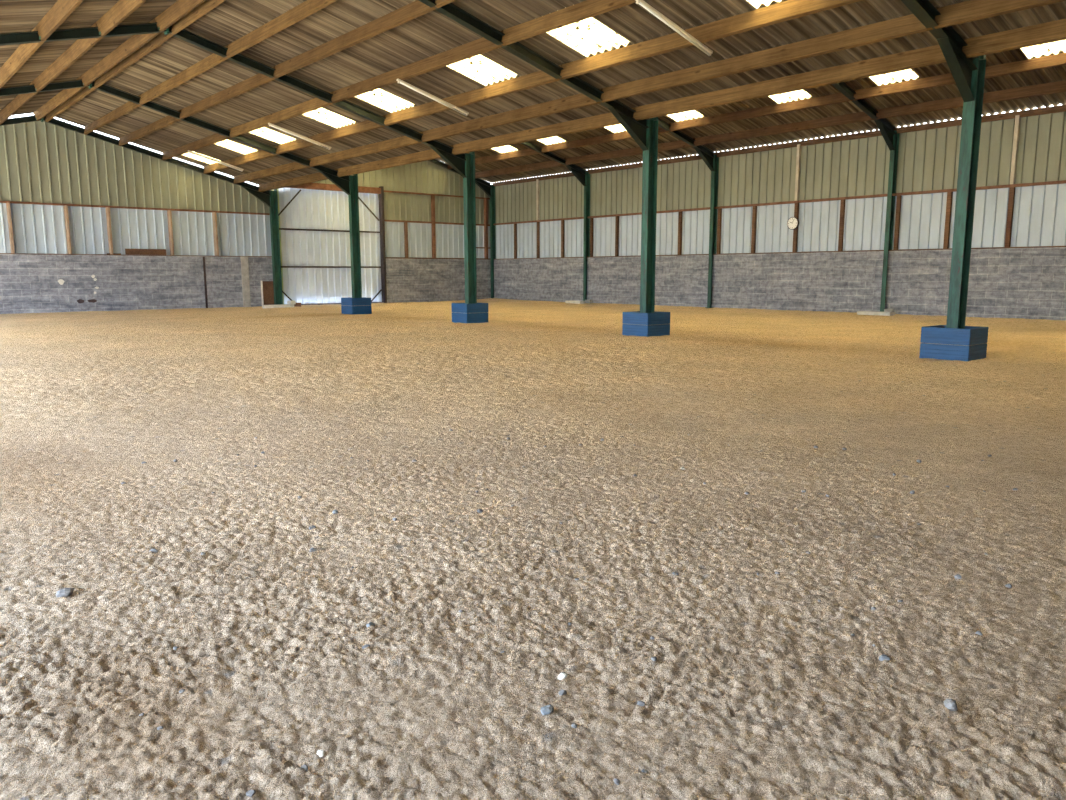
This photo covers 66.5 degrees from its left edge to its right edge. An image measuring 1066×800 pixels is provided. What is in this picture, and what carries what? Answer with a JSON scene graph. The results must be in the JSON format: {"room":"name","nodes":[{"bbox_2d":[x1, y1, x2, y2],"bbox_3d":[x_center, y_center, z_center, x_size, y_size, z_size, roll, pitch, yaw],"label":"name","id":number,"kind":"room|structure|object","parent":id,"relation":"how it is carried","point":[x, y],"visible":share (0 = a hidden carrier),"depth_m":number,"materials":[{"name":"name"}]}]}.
{"room":"sports facility","nodes":[
{"label":"sports facility","id":0,"kind":"room"},
{"bbox_2d":[0,0,177,114],"bbox_3d":[-5.960,-5.304,8.753,7.520,1.977,36.403,-8,12,-40],"label":"ceiling","id":1,"kind":"structure","parent":0,"point":[16,16],"depth_m":15.48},
{"bbox_2d":[0,121,490,313],"bbox_3d":[-11.078,-6.073,28.231,24.800,6.445,0.320,-8,12,-40],"label":"wall","id":2,"kind":"structure","parent":0,"point":[69,199],"depth_m":27.08,"materials":[{"name":"concrete"}]},
{"bbox_2d":[125,249,165,254],"bbox_3d":[-12.769,-4.887,26.823,1.260,0.190,0.040,-8,12,-40],"label":"board","id":3,"kind":"object","parent":2,"relation":"on","point":[127,251],"visible":1,"depth_m":26.80,"materials":[{"name":"brown wood"}]},
{"bbox_2d":[271,188,381,304],"bbox_3d":[-7.796,-5.861,31.311,4.940,4.580,0.139,-8,12,-40],"label":"door","id":4,"kind":"structure","parent":2,"relation":"in","point":[314,232],"depth_m":31.18,"materials":[{"name":"metal"}]},
{"bbox_2d":[285,183,380,193],"bbox_3d":[-7.689,-8.078,30.895,4.460,0.230,0.160,-8,12,-40],"label":"trim","id":5,"kind":"structure","parent":2,"relation":"attached to","point":[315,186],"depth_m":30.79,"materials":[{"name":"wood"}]},
{"bbox_2d":[379,186,386,302],"bbox_3d":[-6.032,-6.123,32.647,0.110,4.760,0.230,-8,12,-40],"label":"trim","id":6,"kind":"structure","parent":2,"relation":"attached to","point":[381,196],"depth_m":32.58,"materials":[{"name":"wood"}]},
{"bbox_2d":[0,298,1065,799],"bbox_3d":[0.539,-1.154,15.037,24.820,0.184,36.020,-8,12,-40],"label":"floor","id":7,"kind":"structure","parent":0,"point":[757,687],"depth_m":3.69,"materials":[{"name":"beige sand"}]},
{"bbox_2d":[56,588,73,597],"bbox_3d":[-1.848,0.764,3.209,0.053,0.042,0.063,0,9,-1],"label":"stone","id":8,"kind":"object","parent":7,"relation":"on","point":[65,592],"visible":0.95,"depth_m":3.19,"materials":[{"name":"grey stone"}]},
{"bbox_2d":[0,115,495,304],"bbox_3d":[-10.996,-6.144,28.131,24.550,6.415,0.260,-8,12,-40],"label":"frame","id":9,"kind":"object","parent":7,"relation":"on","point":[270,198],"visible":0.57,"depth_m":29.39,"materials":[{"name":"green paint"}]},
{"bbox_2d":[246,789,255,796],"bbox_3d":[-0.681,0.948,1.960,0.024,0.014,0.023,4,10,25],"label":"gravel stone","id":10,"kind":"object","parent":7,"relation":"on","point":[250,793],"visible":1,"depth_m":1.96,"materials":[{"name":"white stone"}]},
{"bbox_2d":[262,304,293,307],"bbox_3d":[-9.201,-3.389,29.398,1.150,0.120,0.160,-8,12,-42],"label":"kerb","id":11,"kind":"object","parent":7,"relation":"on","point":[280,305],"visible":1,"depth_m":29.33,"materials":[{"name":"grey concrete"}]},
{"bbox_2d":[0,80,589,300],"bbox_3d":[-7.136,-5.458,23.695,24.550,6.415,0.260,-8,12,-40],"label":"frame","id":12,"kind":"object","parent":7,"relation":"on","point":[348,184],"visible":0.68,"depth_m":24.76,"materials":[{"name":"green paint"}]},
{"bbox_2d":[0,81,38,124],"bbox_3d":[-13.764,-7.796,21.569,0.131,0.260,5.980,-8,12,-40],"label":"roof purlin","id":13,"kind":"structure","parent":12,"relation":"attached to","point":[20,100],"depth_m":21.30,"materials":[{"name":"brown wood"}]},
{"bbox_2d":[0,27,43,88],"bbox_3d":[-10.588,-6.756,16.487,0.131,0.260,5.980,-8,12,-40],"label":"roof purlin","id":14,"kind":"structure","parent":12,"relation":"attached to","point":[23,52],"depth_m":15.83,"materials":[{"name":"brown wood"}]},
{"bbox_2d":[33,77,84,120],"bbox_3d":[-12.984,-8.163,22.192,0.131,0.260,5.980,-8,12,-40],"label":"roof purlin","id":15,"kind":"structure","parent":12,"relation":"attached to","point":[64,95],"depth_m":22.17,"materials":[{"name":"brown wood"}]},
{"bbox_2d":[33,23,102,91],"bbox_3d":[-9.852,-7.101,17.073,0.131,0.260,5.980,-8,12,-40],"label":"roof purlin","id":16,"kind":"structure","parent":12,"relation":"attached to","point":[79,47],"depth_m":16.91,"materials":[{"name":"brown wood"}]},
{"bbox_2d":[45,87,95,121],"bbox_3d":[-12.771,-8.191,22.373,0.131,0.260,5.980,-8,12,-40],"label":"roof purlin","id":17,"kind":"structure","parent":12,"relation":"attached to","point":[86,90],"depth_m":22.16,"materials":[{"name":"brown wood"}]},
{"bbox_2d":[84,95,140,134],"bbox_3d":[-11.989,-8.036,23.077,0.131,0.260,5.980,-8,12,-40],"label":"roof purlin","id":18,"kind":"structure","parent":12,"relation":"attached to","point":[129,106],"depth_m":22.89,"materials":[{"name":"brown wood"}]},
{"bbox_2d":[80,18,160,86],"bbox_3d":[-9.072,-7.468,17.696,0.131,0.260,5.980,-8,12,-40],"label":"roof purlin","id":19,"kind":"structure","parent":12,"relation":"attached to","point":[135,42],"depth_m":17.54,"materials":[{"name":"brown wood"}]},
{"bbox_2d":[94,33,173,87],"bbox_3d":[-8.859,-7.496,17.877,0.131,0.260,5.980,-8,12,-40],"label":"roof purlin","id":20,"kind":"structure","parent":12,"relation":"attached to","point":[161,38],"depth_m":17.56,"materials":[{"name":"brown wood"}]},
{"bbox_2d":[118,110,180,145],"bbox_3d":[-11.254,-7.889,23.740,0.131,0.260,5.980,-8,12,-40],"label":"roof purlin","id":21,"kind":"structure","parent":12,"relation":"attached to","point":[168,120],"depth_m":23.58,"materials":[{"name":"brown wood"}]},
{"bbox_2d":[139,45,227,104],"bbox_3d":[-8.078,-7.340,18.581,0.131,0.260,5.980,-8,12,-40],"label":"roof purlin","id":22,"kind":"structure","parent":12,"relation":"attached to","point":[213,59],"depth_m":18.31,"materials":[{"name":"brown wood"}]},
{"bbox_2d":[162,128,230,160],"bbox_3d":[-10.267,-7.692,24.628,0.131,0.260,5.980,-8,12,-40],"label":"roof purlin","id":23,"kind":"structure","parent":12,"relation":"attached to","point":[215,138],"depth_m":24.46,"materials":[{"name":"brown wood"}]},
{"bbox_2d":[188,150,243,170],"bbox_3d":[-9.875,-7.448,25.354,1.686,0.501,0.060,-8,12,-40],"label":"strip light","id":24,"kind":"object","parent":23,"relation":"attached to","point":[191,152],"visible":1,"depth_m":25.35,"materials":[{"name":"white plastic"}]},
{"bbox_2d":[179,66,274,118],"bbox_3d":[-7.342,-7.194,19.244,0.131,0.260,5.980,-8,12,-40],"label":"roof purlin","id":25,"kind":"structure","parent":12,"relation":"attached to","point":[259,79],"depth_m":18.98,"materials":[{"name":"brown wood"}]},
{"bbox_2d":[203,146,276,173],"bbox_3d":[-9.273,-7.494,25.524,0.131,0.260,5.980,-8,12,-40],"label":"roof purlin","id":26,"kind":"structure","parent":12,"relation":"attached to","point":[261,154],"depth_m":25.27,"materials":[{"name":"brown wood"}]},
{"bbox_2d":[233,158,310,183],"bbox_3d":[-8.507,-7.341,26.214,0.131,0.260,5.980,-8,12,-40],"label":"roof purlin","id":27,"kind":"structure","parent":12,"relation":"attached to","point":[294,166],"depth_m":26.08,"materials":[{"name":"brown wood"}]},
{"bbox_2d":[229,92,332,137],"bbox_3d":[-6.355,-6.997,20.133,0.131,0.260,5.980,-8,12,-40],"label":"roof purlin","id":28,"kind":"structure","parent":12,"relation":"attached to","point":[316,103],"depth_m":19.89,"materials":[{"name":"brown wood"}]},
{"bbox_2d":[268,123,330,149],"bbox_3d":[-5.963,-6.753,20.858,1.686,0.501,0.060,-8,12,-40],"label":"strip light","id":29,"kind":"object","parent":28,"relation":"attached to","point":[269,124],"visible":1,"depth_m":20.84,"materials":[{"name":"white plastic"}]},
{"bbox_2d":[258,169,337,191],"bbox_3d":[-7.839,-7.208,26.816,0.131,0.260,5.980,-8,12,-40],"label":"roof purlin","id":30,"kind":"structure","parent":12,"relation":"attached to","point":[315,177],"depth_m":26.86,"materials":[{"name":"brown wood"}]},
{"bbox_2d":[276,115,384,154],"bbox_3d":[-5.361,-6.799,21.028,0.131,0.260,5.980,-8,12,-40],"label":"roof purlin","id":31,"kind":"structure","parent":12,"relation":"attached to","point":[364,126],"depth_m":20.71,"materials":[{"name":"brown wood"}]},
{"bbox_2d":[309,132,422,166],"bbox_3d":[-4.595,-6.646,21.718,0.131,0.260,5.980,-8,12,-40],"label":"roof purlin","id":32,"kind":"structure","parent":12,"relation":"attached to","point":[402,141],"depth_m":21.51,"materials":[{"name":"brown wood"}]},
{"bbox_2d":[337,145,452,176],"bbox_3d":[-3.927,-6.513,22.320,0.131,0.260,5.980,-8,12,-40],"label":"roof purlin","id":33,"kind":"structure","parent":12,"relation":"attached to","point":[426,155],"depth_m":22.26,"materials":[{"name":"brown wood"}]},
{"bbox_2d":[447,146,541,168],"bbox_3d":[-1.631,-9.465,31.869,0.134,0.260,5.980,-8,12,-40],"label":"roof purlin","id":34,"kind":"structure","parent":12,"relation":"attached to","point":[525,152],"depth_m":31.17,"materials":[{"name":"brown wood"}]},
{"bbox_2d":[475,158,565,178],"bbox_3d":[-0.721,-9.267,32.691,0.134,0.260,5.980,-8,12,-40],"label":"roof purlin","id":35,"kind":"structure","parent":12,"relation":"attached to","point":[548,164],"depth_m":32.45,"materials":[{"name":"brown wood"}]},
{"bbox_2d":[541,123,669,152],"bbox_3d":[2.281,-8.770,27.373,0.134,0.260,5.980,-8,12,-40],"label":"roof purlin","id":36,"kind":"structure","parent":12,"relation":"attached to","point":[621,135],"depth_m":27.72,"materials":[{"name":"brown wood"}]},
{"bbox_2d":[565,138,694,164],"bbox_3d":[3.191,-8.572,28.196,0.134,0.260,5.980,-8,12,-40],"label":"roof purlin","id":37,"kind":"structure","parent":12,"relation":"attached to","point":[679,144],"depth_m":28.30,"materials":[{"name":"brown wood"}]},
{"bbox_2d":[301,765,307,770],"bbox_3d":[-0.584,0.940,2.078,0.018,0.013,0.023,-3,9,-15],"label":"gravel stone","id":38,"kind":"object","parent":7,"relation":"on","point":[305,767],"visible":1,"depth_m":2.07,"materials":[{"name":"grey stone"}]},
{"bbox_2d":[317,750,324,756],"bbox_3d":[-0.559,0.930,2.140,0.021,0.014,0.022,-1,9,-5],"label":"stone","id":39,"kind":"object","parent":7,"relation":"on","point":[321,753],"visible":1,"depth_m":2.13,"materials":[{"name":"white stone"}]},
{"bbox_2d":[341,297,371,314],"bbox_3d":[-5.540,-2.940,25.500,0.692,0.535,0.692,-8,12,-41],"label":"box","id":40,"kind":"object","parent":7,"relation":"on","point":[349,305],"visible":0.9,"depth_m":25.25,"materials":[{"name":"blue plastic"}]},
{"bbox_2d":[0,23,718,307],"bbox_3d":[-3.224,-4.763,19.199,24.550,6.415,0.260,-8,12,-40],"label":"frame","id":41,"kind":"object","parent":7,"relation":"on","point":[464,164],"visible":0.66,"depth_m":19.36,"materials":[{"name":"green paint"}]},
{"bbox_2d":[384,65,561,125],"bbox_3d":[-1.449,-6.104,16.532,0.131,0.260,5.980,-8,12,-40],"label":"roof purlin","id":42,"kind":"structure","parent":41,"relation":"attached to","point":[539,78],"depth_m":16.11,"materials":[{"name":"brown wood"}]},
{"bbox_2d":[396,79,468,115],"bbox_3d":[-1.986,-6.046,16.288,1.686,0.501,0.060,-8,12,-40],"label":"strip light","id":43,"kind":"object","parent":42,"relation":"attached to","point":[408,85],"visible":1,"depth_m":16.26,"materials":[{"name":"white plastic"}]},
{"bbox_2d":[693,112,874,145],"bbox_3d":[7.103,-7.877,23.700,0.134,0.260,5.980,-8,12,-40],"label":"roof purlin","id":44,"kind":"structure","parent":41,"relation":"attached to","point":[860,116],"depth_m":23.45,"materials":[{"name":"brown wood"}]},
{"bbox_2d":[451,303,487,322],"bbox_3d":[-1.628,-2.235,21.005,0.692,0.535,0.692,-7,12,-39],"label":"box","id":45,"kind":"object","parent":7,"relation":"on","point":[461,312],"visible":0.89,"depth_m":20.75,"materials":[{"name":"blue plastic"}]},
{"bbox_2d":[540,704,553,714],"bbox_3d":[0.040,0.897,2.346,0.041,0.026,0.040,-2,9,-15],"label":"stone","id":46,"kind":"object","parent":7,"relation":"on","point":[548,709],"visible":1,"depth_m":2.34,"materials":[{"name":"grey stone"}]},
{"bbox_2d":[558,689,565,695],"bbox_3d":[0.089,0.883,2.452,0.028,0.017,0.020,-4,10,-25],"label":"gravel stone","id":47,"kind":"object","parent":7,"relation":"on","point":[561,692],"visible":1,"depth_m":2.45,"materials":[{"name":"grey stone"}]},
{"bbox_2d":[558,672,567,679],"bbox_3d":[0.094,0.865,2.546,0.036,0.021,0.026,-7,11,-38],"label":"stone","id":48,"kind":"object","parent":7,"relation":"on","point":[562,675],"visible":1,"depth_m":2.54,"materials":[{"name":"white stone"}]},
{"bbox_2d":[565,300,584,303],"bbox_3d":[1.671,-3.856,32.020,0.320,0.100,0.850,-8,12,-40],"label":"concrete slab","id":49,"kind":"object","parent":7,"relation":"on","point":[570,301],"visible":1,"depth_m":31.77,"materials":[{"name":"grey concrete"}]},
{"bbox_2d":[613,778,620,784],"bbox_3d":[0.208,0.952,2.025,0.016,0.013,0.021,-7,11,-36],"label":"gravel stone","id":50,"kind":"object","parent":7,"relation":"on","point":[616,781],"visible":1,"depth_m":2.02,"materials":[{"name":"grey stone"}]},
{"bbox_2d":[637,701,644,706],"bbox_3d":[0.318,0.893,2.395,0.026,0.017,0.021,2,9,13],"label":"gravel stone","id":51,"kind":"object","parent":7,"relation":"on","point":[640,703],"visible":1,"depth_m":2.39,"materials":[{"name":"grey stone"}]},
{"bbox_2d":[622,311,669,336],"bbox_3d":[2.297,-1.517,16.497,0.692,0.535,0.692,-8,12,-40],"label":"box","id":52,"kind":"object","parent":7,"relation":"on","point":[635,323],"visible":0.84,"depth_m":16.25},
{"bbox_2d":[419,0,899,312],"bbox_3d":[0.688,-4.068,14.703,24.550,6.415,0.260,-8,12,-40],"label":"frame","id":53,"kind":"object","parent":7,"relation":"on","point":[644,132],"visible":0.72,"depth_m":16.04,"materials":[{"name":"green paint"}]},
{"bbox_2d":[35,0,83,40],"bbox_3d":[-6.676,-6.061,11.991,0.131,0.260,5.980,-8,12,-40],"label":"roof purlin","id":54,"kind":"structure","parent":53,"relation":"attached to","point":[61,9],"depth_m":13.18,"materials":[{"name":"brown wood"}]},
{"bbox_2d":[96,0,146,36],"bbox_3d":[-5.941,-6.406,12.578,0.131,0.260,5.980,-8,12,-40],"label":"roof purlin","id":55,"kind":"structure","parent":53,"relation":"attached to","point":[122,9],"depth_m":13.88,"materials":[{"name":"brown wood"}]},
{"bbox_2d":[155,0,205,31],"bbox_3d":[-5.160,-6.772,13.200,0.131,0.260,5.980,-8,12,-40],"label":"roof purlin","id":56,"kind":"structure","parent":53,"relation":"attached to","point":[179,9],"depth_m":14.62,"materials":[{"name":"brown wood"}]},
{"bbox_2d":[171,0,224,34],"bbox_3d":[-4.947,-6.801,13.381,0.131,0.260,5.980,-8,12,-40],"label":"roof purlin","id":57,"kind":"structure","parent":53,"relation":"attached to","point":[208,5],"depth_m":14.63,"materials":[{"name":"brown wood"}]},
{"bbox_2d":[226,0,336,57],"bbox_3d":[-4.166,-6.645,14.085,0.131,0.260,5.980,-8,12,-40],"label":"roof purlin","id":58,"kind":"structure","parent":53,"relation":"attached to","point":[307,8],"depth_m":14.47,"materials":[{"name":"brown wood"}]},
{"bbox_2d":[273,0,435,77],"bbox_3d":[-3.430,-6.499,14.748,0.131,0.260,5.980,-8,12,-40],"label":"roof purlin","id":59,"kind":"structure","parent":53,"relation":"attached to","point":[415,9],"depth_m":14.35,"materials":[{"name":"brown wood"}]},
{"bbox_2d":[331,30,502,102],"bbox_3d":[-2.443,-6.302,15.637,0.131,0.260,5.980,-8,12,-40],"label":"roof purlin","id":60,"kind":"structure","parent":53,"relation":"attached to","point":[482,45],"depth_m":15.25,"materials":[{"name":"brown wood"}]},
{"bbox_2d":[435,0,455,7],"bbox_3d":[0.482,-5.803,10.252,0.131,0.260,5.980,-8,12,-40],"label":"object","id":61,"kind":"structure","parent":53,"relation":"attached to","point":[440,3],"depth_m":12.34,"materials":[{"name":"brown wood"}]},
{"bbox_2d":[421,88,601,141],"bbox_3d":[-0.683,-5.951,17.222,0.131,0.260,5.980,-8,12,-40],"label":"roof purlin","id":62,"kind":"structure","parent":53,"relation":"attached to","point":[579,100],"depth_m":16.90,"materials":[{"name":"brown wood"}]},
{"bbox_2d":[452,108,633,154],"bbox_3d":[-0.015,-5.818,17.824,0.131,0.260,5.980,-8,12,-40],"label":"roof purlin","id":63,"kind":"structure","parent":53,"relation":"attached to","point":[607,119],"depth_m":17.61,"materials":[{"name":"brown wood"}]},
{"bbox_2d":[501,0,635,45],"bbox_3d":[1.469,-5.607,11.141,0.131,0.260,5.980,-8,12,-40],"label":"roof purlin","id":64,"kind":"structure","parent":53,"relation":"attached to","point":[586,9],"depth_m":12.29,"materials":[{"name":"brown wood"}]},
{"bbox_2d":[560,0,861,79],"bbox_3d":[2.463,-5.409,12.036,0.131,0.260,5.980,-8,12,-40],"label":"roof purlin","id":65,"kind":"structure","parent":53,"relation":"attached to","point":[790,9],"depth_m":11.88,"materials":[{"name":"brown wood"}]},
{"bbox_2d":[635,0,712,55],"bbox_3d":[2.043,-5.330,11.657,1.686,0.501,0.060,-8,12,-40],"label":"strip light","id":66,"kind":"object","parent":65,"relation":"attached to","point":[702,47],"visible":1,"depth_m":11.63,"materials":[{"name":"white plastic"}]},
{"bbox_2d":[669,93,852,131],"bbox_3d":[6.193,-8.074,22.877,0.134,0.260,5.980,-8,12,-40],"label":"roof purlin","id":67,"kind":"structure","parent":53,"relation":"attached to","point":[836,98],"depth_m":22.61,"materials":[{"name":"brown wood"}]},
{"bbox_2d":[601,14,932,102],"bbox_3d":[3.229,-5.256,12.726,0.131,0.260,5.980,-8,12,-40],"label":"roof purlin","id":68,"kind":"structure","parent":53,"relation":"attached to","point":[909,24],"depth_m":12.21,"materials":[{"name":"brown wood"}]},
{"bbox_2d":[633,45,945,120],"bbox_3d":[3.897,-5.123,13.328,0.131,0.260,5.980,-8,12,-40],"label":"roof purlin","id":69,"kind":"structure","parent":53,"relation":"attached to","point":[931,55],"depth_m":12.88,"materials":[{"name":"brown wood"}]},
{"bbox_2d":[853,53,1065,99],"bbox_3d":[10.105,-7.379,18.381,0.134,0.260,5.980,-8,12,-40],"label":"roof purlin","id":70,"kind":"structure","parent":53,"relation":"attached to","point":[1055,60],"depth_m":18.85,"materials":[{"name":"brown wood"}]},
{"bbox_2d":[876,80,1065,118],"bbox_3d":[11.015,-7.182,19.204,0.134,0.260,5.980,-8,12,-40],"label":"roof purlin","id":71,"kind":"structure","parent":53,"relation":"attached to","point":[1059,86],"depth_m":19.40,"materials":[{"name":"brown wood"}]},
{"bbox_2d":[857,311,894,315],"bbox_3d":[9.638,-2.433,22.850,0.340,0.090,0.950,-8,12,-42],"label":"concrete slab","id":72,"kind":"object","parent":7,"relation":"on","point":[858,312],"visible":1,"depth_m":22.70,"materials":[{"name":"beige concrete"}]},
{"bbox_2d":[884,309,893,311],"bbox_3d":[9.915,-2.498,22.653,0.220,0.090,0.200,5,10,32],"label":"concrete block","id":73,"kind":"object","parent":72,"relation":"on","point":[885,310],"visible":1,"depth_m":22.57,"materials":[{"name":"grey concrete"}]},
{"bbox_2d":[879,655,889,660],"bbox_3d":[1.141,0.840,2.641,0.034,0.021,0.028,4,10,27],"label":"stone","id":74,"kind":"object","parent":7,"relation":"on","point":[882,657],"visible":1,"depth_m":2.63,"materials":[{"name":"grey stone"}]},
{"bbox_2d":[901,0,985,328],"bbox_3d":[4.600,-3.373,10.207,24.550,6.415,0.260,-8,12,-40],"label":"frame","id":75,"kind":"object","parent":7,"relation":"on","point":[968,74],"visible":0.64,"depth_m":11.53,"materials":[{"name":"green paint"}]},
{"bbox_2d":[934,0,1065,28],"bbox_3d":[7.141,-4.561,8.231,0.131,0.260,5.980,-8,12,-40],"label":"roof purlin","id":76,"kind":"structure","parent":75,"relation":"attached to","point":[971,10],"depth_m":10.05,"materials":[{"name":"brown wood"}]},
{"bbox_2d":[962,19,1065,57],"bbox_3d":[7.809,-4.428,8.832,0.131,0.260,5.980,-8,12,-40],"label":"roof purlin","id":77,"kind":"structure","parent":75,"relation":"attached to","point":[1054,31],"depth_m":10.55,"materials":[{"name":"brown wood"}]},
{"bbox_2d":[944,699,956,710],"bbox_3d":[1.208,0.882,2.352,0.035,0.030,0.050,4,10,24],"label":"stone","id":78,"kind":"object","parent":7,"relation":"on","point":[950,704],"visible":1,"depth_m":2.34,"materials":[{"name":"grey stone"}]},
{"bbox_2d":[919,325,988,360],"bbox_3d":[6.209,-0.812,12.003,0.692,0.535,0.692,-8,12,-41],"label":"box","id":79,"kind":"object","parent":7,"relation":"on","point":[969,343],"visible":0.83,"depth_m":11.76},
{"bbox_2d":[56,0,1065,184],"bbox_3d":[-0.440,-6.109,13.432,7.040,1.854,36.403,-8,12,-40],"label":"ceiling","id":80,"kind":"structure","parent":0,"point":[429,34],"depth_m":15.18,"materials":[{"name":"brown wood"}]},
{"bbox_2d":[182,151,219,163],"bbox_3d":[-10.920,-7.960,26.550,1.380,0.402,0.971,-8,12,-40],"label":"skylight","id":81,"kind":"object","parent":80,"relation":"attached to","point":[188,154],"visible":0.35,"depth_m":26.74,"materials":[{"name":"white plastic"}]},
{"bbox_2d":[215,140,256,154],"bbox_3d":[-8.964,-7.613,24.302,1.380,0.402,0.971,-8,12,-40],"label":"skylight","id":82,"kind":"object","parent":80,"relation":"attached to","point":[237,147],"visible":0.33,"depth_m":24.37,"materials":[{"name":"white plastic"}]},
{"bbox_2d":[249,127,294,143],"bbox_3d":[-7.238,-7.306,22.318,1.380,0.402,0.971,-8,12,-40],"label":"skylight","id":83,"kind":"object","parent":80,"relation":"attached to","point":[269,134],"visible":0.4,"depth_m":22.38,"materials":[{"name":"white plastic"}]},
{"bbox_2d":[302,108,354,127],"bbox_3d":[-5.051,-6.917,19.805,1.380,0.402,0.971,-8,12,-40],"label":"skylight","id":84,"kind":"object","parent":80,"relation":"attached to","point":[322,115],"visible":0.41,"depth_m":19.87,"materials":[{"name":"white plastic"}]},
{"bbox_2d":[355,89,413,112],"bbox_3d":[-3.325,-6.611,17.821,1.380,0.402,0.971,-8,12,-40],"label":"skylight","id":85,"kind":"object","parent":80,"relation":"attached to","point":[380,98],"visible":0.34,"depth_m":17.88,"materials":[{"name":"white plastic"}]},
{"bbox_2d":[447,55,516,85],"bbox_3d":[-1.024,-6.202,15.176,1.380,0.402,0.971,-8,12,-40],"label":"skylight","id":86,"kind":"object","parent":80,"relation":"attached to","point":[478,68],"visible":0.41,"depth_m":15.23,"materials":[{"name":"white plastic"}]},
{"bbox_2d":[546,4,628,56],"bbox_3d":[0.817,-5.875,13.060,1.380,0.402,0.971,-8,12,-40],"label":"skylight","id":87,"kind":"object","parent":80,"relation":"attached to","point":[587,36],"visible":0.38,"depth_m":13.11,"materials":[{"name":"white plastic"}]},
{"bbox_2d":[747,0,780,8],"bbox_3d":[3.004,-5.486,10.547,1.380,0.402,0.971,-8,12,-40],"label":"skylight","id":88,"kind":"object","parent":80,"relation":"attached to","point":[756,3],"visible":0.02,"depth_m":11.16,"materials":[{"name":"white plastic"}]},
{"bbox_2d":[437,48,1065,182],"bbox_3d":[8.438,-7.828,20.890,4.180,1.177,36.403,-8,12,-40],"label":"ceiling","id":89,"kind":"structure","parent":0,"point":[1053,74],"depth_m":22.84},
{"bbox_2d":[491,145,517,152],"bbox_3d":[-1.312,-9.588,30.655,1.410,0.429,0.971,-8,12,-40],"label":"skylight","id":90,"kind":"object","parent":89,"relation":"attached to","point":[507,148],"visible":0.27,"depth_m":30.87,"materials":[{"name":"white plastic"}]},
{"bbox_2d":[538,136,564,144],"bbox_3d":[0.414,-9.281,28.671,1.410,0.429,0.971,-8,12,-40],"label":"skylight","id":91,"kind":"object","parent":89,"relation":"attached to","point":[555,139],"visible":0.27,"depth_m":28.89,"materials":[{"name":"white plastic"}]},
{"bbox_2d":[605,124,625,132],"bbox_3d":[2.601,-8.892,26.158,1.410,0.429,0.971,-8,12,-40],"label":"skylight","id":92,"kind":"object","parent":89,"relation":"attached to","point":[614,128],"visible":0.14,"depth_m":26.54,"materials":[{"name":"white plastic"}]},
{"bbox_2d":[667,110,702,121],"bbox_3d":[4.327,-8.586,24.174,1.410,0.429,0.971,-8,12,-40],"label":"skylight","id":93,"kind":"object","parent":89,"relation":"attached to","point":[692,114],"visible":0.27,"depth_m":24.38,"materials":[{"name":"white plastic"}]},
{"bbox_2d":[769,90,810,103],"bbox_3d":[6.629,-8.177,21.529,1.410,0.429,0.971,-8,12,-40],"label":"skylight","id":94,"kind":"object","parent":89,"relation":"attached to","point":[801,94],"visible":0.35,"depth_m":21.75,"materials":[{"name":"white plastic"}]},
{"bbox_2d":[869,69,918,85],"bbox_3d":[8.470,-7.849,19.413,1.410,0.429,0.971,-8,12,-40],"label":"skylight","id":95,"kind":"object","parent":89,"relation":"attached to","point":[898,76],"visible":0.3,"depth_m":19.63,"materials":[{"name":"white plastic"}]},
{"bbox_2d":[1021,40,1065,58],"bbox_3d":[10.656,-7.461,16.900,1.410,0.429,0.971,-8,12,-40],"label":"skylight","id":96,"kind":"object","parent":89,"relation":"attached to","point":[1046,49],"visible":0.23,"depth_m":17.20,"materials":[{"name":"white plastic"}]},
{"bbox_2d":[491,112,1065,319],"bbox_3d":[9.944,-4.745,22.786,0.205,5.420,36.200,-8,12,-40],"label":"wall","id":97,"kind":"structure","parent":0,"point":[832,261],"depth_m":24.37,"materials":[{"name":"concrete"}]},
{"bbox_2d":[493,170,588,185],"bbox_3d":[0.202,-9.118,33.517,0.055,0.155,6.000,-8,12,-40],"label":"beam","id":98,"kind":"structure","parent":97,"relation":"attached to","point":[569,174],"depth_m":33.63,"materials":[{"name":"brown wood"}]},
{"bbox_2d":[589,152,716,173],"bbox_3d":[4.114,-8.423,29.021,0.055,0.155,6.000,-8,12,-40],"label":"beam","id":99,"kind":"structure","parent":97,"relation":"attached to","point":[694,157],"depth_m":29.28,"materials":[{"name":"brown wood"}]},
{"bbox_2d":[787,217,798,229],"bbox_3d":[7.949,-5.395,24.832,0.113,0.380,0.380,-8,12,-40],"label":"wall clock","id":100,"kind":"object","parent":97,"relation":"attached to","point":[793,222],"visible":1,"depth_m":24.79,"materials":[{"name":"white plastic"}]},
{"bbox_2d":[717,128,896,156],"bbox_3d":[8.025,-7.728,24.525,0.055,0.155,6.000,-8,12,-40],"label":"beam","id":101,"kind":"structure","parent":97,"relation":"attached to","point":[877,132],"depth_m":24.38,"materials":[{"name":"brown wood"}]},
{"bbox_2d":[897,105,1065,133],"bbox_3d":[11.938,-7.033,20.029,0.055,0.155,6.000,-8,12,-40],"label":"beam","id":102,"kind":"structure","parent":97,"relation":"attached to","point":[1060,108],"depth_m":20.42,"materials":[{"name":"brown wood"}]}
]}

